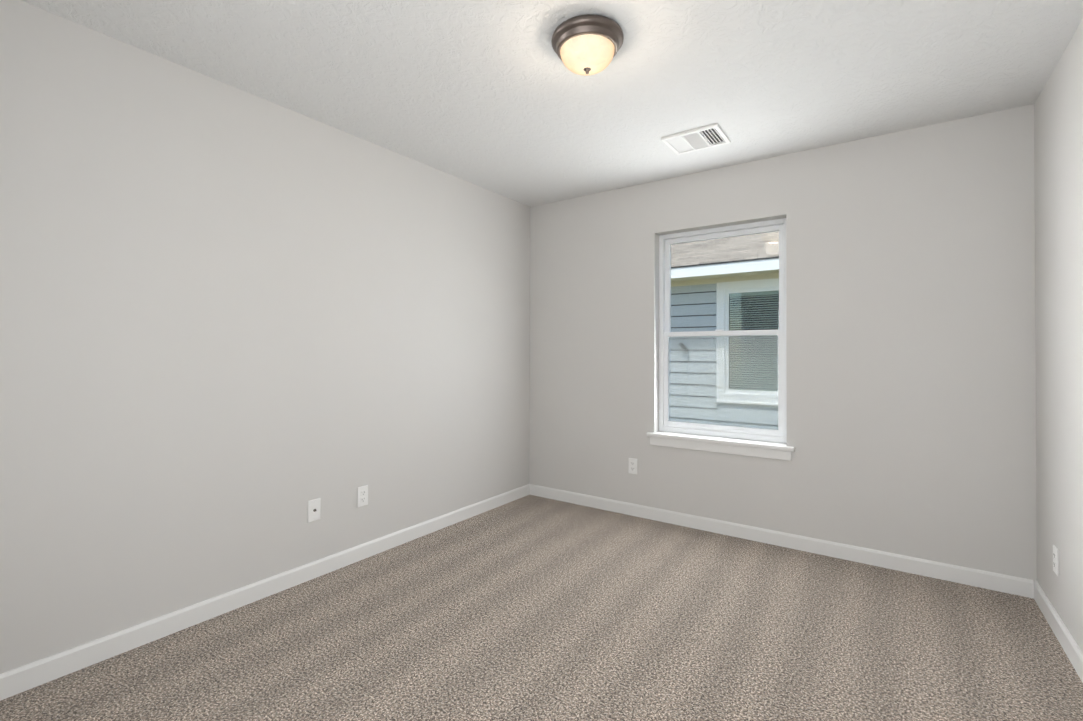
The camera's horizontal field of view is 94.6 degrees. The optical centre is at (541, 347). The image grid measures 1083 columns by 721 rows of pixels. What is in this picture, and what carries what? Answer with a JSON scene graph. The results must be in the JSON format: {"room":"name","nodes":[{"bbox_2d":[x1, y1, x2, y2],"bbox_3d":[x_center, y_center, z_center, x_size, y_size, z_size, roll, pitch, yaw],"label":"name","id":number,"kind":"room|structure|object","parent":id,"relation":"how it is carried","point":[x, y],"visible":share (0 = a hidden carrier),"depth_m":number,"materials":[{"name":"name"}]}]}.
{"room":"empty bedroom","nodes":[
{"label":"empty bedroom","id":0,"kind":"room"},
{"bbox_2d":[0,0,529,673],"bbox_3d":[-1.251,0.002,2.743,0.160,2.440,4.103,0,-1,35],"label":"wall","id":1,"kind":"structure","parent":0,"point":[240,330],"depth_m":2.26,"materials":[{"name":"beige paint"}]},
{"bbox_2d":[0,484,531,700],"bbox_3d":[-1.184,1.178,2.683,0.013,0.086,3.783,0,-1,35],"label":"baseboard","id":2,"kind":"structure","parent":1,"relation":"attached to","point":[15,681],"depth_m":2.25,"materials":[{"name":"white wood"}]},
{"bbox_2d":[308,498,320,522],"bbox_3d":[-1.203,0.863,2.653,0.018,0.114,0.070,0,-1,35],"label":"outlet","id":3,"kind":"object","parent":1,"relation":"attached to","point":[314,509],"visible":1,"depth_m":2.65,"materials":[{"name":"white plastic"}]},
{"bbox_2d":[357,485,367,506],"bbox_3d":[-1.037,0.861,2.899,0.008,0.114,0.070,0,-1,35],"label":"duplex electrical outlet","id":4,"kind":"object","parent":1,"relation":"attached to","point":[362,495],"visible":1,"depth_m":2.90,"materials":[{"name":"white plastic"}]},
{"bbox_2d":[0,495,1082,720],"bbox_3d":[0.079,1.267,1.796,3.419,0.100,4.103,0,-1,35],"label":"floor","id":5,"kind":"structure","parent":0,"point":[531,608],"depth_m":2.06,"materials":[{"name":"carpet"}]},
{"bbox_2d":[21,0,1082,206],"bbox_3d":[0.087,-1.282,1.819,3.419,0.120,4.103,0,-1,35],"label":"ceiling","id":6,"kind":"structure","parent":0,"point":[497,97],"depth_m":2.19,"materials":[{"name":"white paint"}]},
{"bbox_2d":[551,14,623,75],"bbox_3d":[0.180,-1.147,1.960,0.282,0.147,0.282,0,-1,35],"label":"ceiling light fixture","id":7,"kind":"object","parent":6,"relation":"attached to","point":[587,44],"visible":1,"depth_m":1.88,"materials":[{"name":"beige glass"}]},
{"bbox_2d":[661,123,730,154],"bbox_3d":[0.897,-1.203,2.898,0.319,0.014,0.272,0,-1,35],"label":"ceiling vent","id":8,"kind":"object","parent":6,"relation":"in","point":[705,137],"visible":1,"depth_m":2.88,"materials":[{"name":"white metal"}]},
{"bbox_2d":[529,104,1036,580],"bbox_3d":[1.215,0.016,3.421,3.099,2.440,0.160,0,-1,35],"label":"wall","id":9,"kind":"structure","parent":0,"point":[910,346],"depth_m":2.91,"materials":[{"name":"beige paint"}]},
{"bbox_2d":[629,458,636,473],"bbox_3d":[0.674,0.873,3.688,0.070,0.114,0.008,0,-1,35],"label":"outlet","id":10,"kind":"object","parent":9,"relation":"attached to","point":[632,465],"visible":1,"depth_m":3.69,"materials":[{"name":"white plastic"}]},
{"bbox_2d":[647,218,794,460],"bbox_3d":[1.209,-0.065,3.413,0.961,1.528,0.206,0,-1,35],"label":"window unit","id":11,"kind":"structure","parent":9,"relation":"in","point":[667,423],"depth_m":3.43,"materials":[{"name":"white plastic"}]},
{"bbox_2d":[532,484,1027,596],"bbox_3d":[1.158,1.192,3.342,3.030,0.086,0.013,0,-1,35],"label":"baseboard","id":12,"kind":"structure","parent":9,"relation":"attached to","point":[1014,585],"depth_m":3.01,"materials":[{"name":"white wood"}]},
{"bbox_2d":[1034,19,1082,651],"bbox_3d":[1.416,-0.007,0.871,0.160,2.440,4.103,0,-1,35],"label":"wall","id":13,"kind":"structure","parent":0,"point":[1058,137],"depth_m":2.09,"materials":[{"name":"beige paint"}]},
{"bbox_2d":[1028,579,1082,682],"bbox_3d":[1.342,1.170,0.910,0.013,0.086,3.783,0,-1,35],"label":"baseboard","id":14,"kind":"structure","parent":13,"relation":"attached to","point":[1069,645],"depth_m":2.10,"materials":[{"name":"white wood"}]},
{"bbox_2d":[1053,545,1058,575],"bbox_3d":[2.220,0.917,2.158,0.008,0.114,0.070,0,-1,35],"label":"duplex electrical outlet","id":15,"kind":"object","parent":13,"relation":"attached to","point":[1055,560],"visible":0.98,"depth_m":2.15,"materials":[{"name":"white plastic"}]},
{"label":"outside","id":16,"kind":"structure","parent":0,"visible":0},
{"bbox_3d":[1.842,1.589,3.522,32.000,0.100,36.000,0,-1,35],"label":"ground","id":17,"kind":"structure","parent":16,"visible":0},
{"bbox_2d":[669,231,778,429],"bbox_3d":[3.915,-0.583,8.227,12.000,4.342,3.928,0,-1,35],"label":"neighbor house","id":18,"kind":"structure","parent":17,"relation":"on","point":[730,261],"depth_m":7.25,"materials":[{"name":"grey"}]}
]}

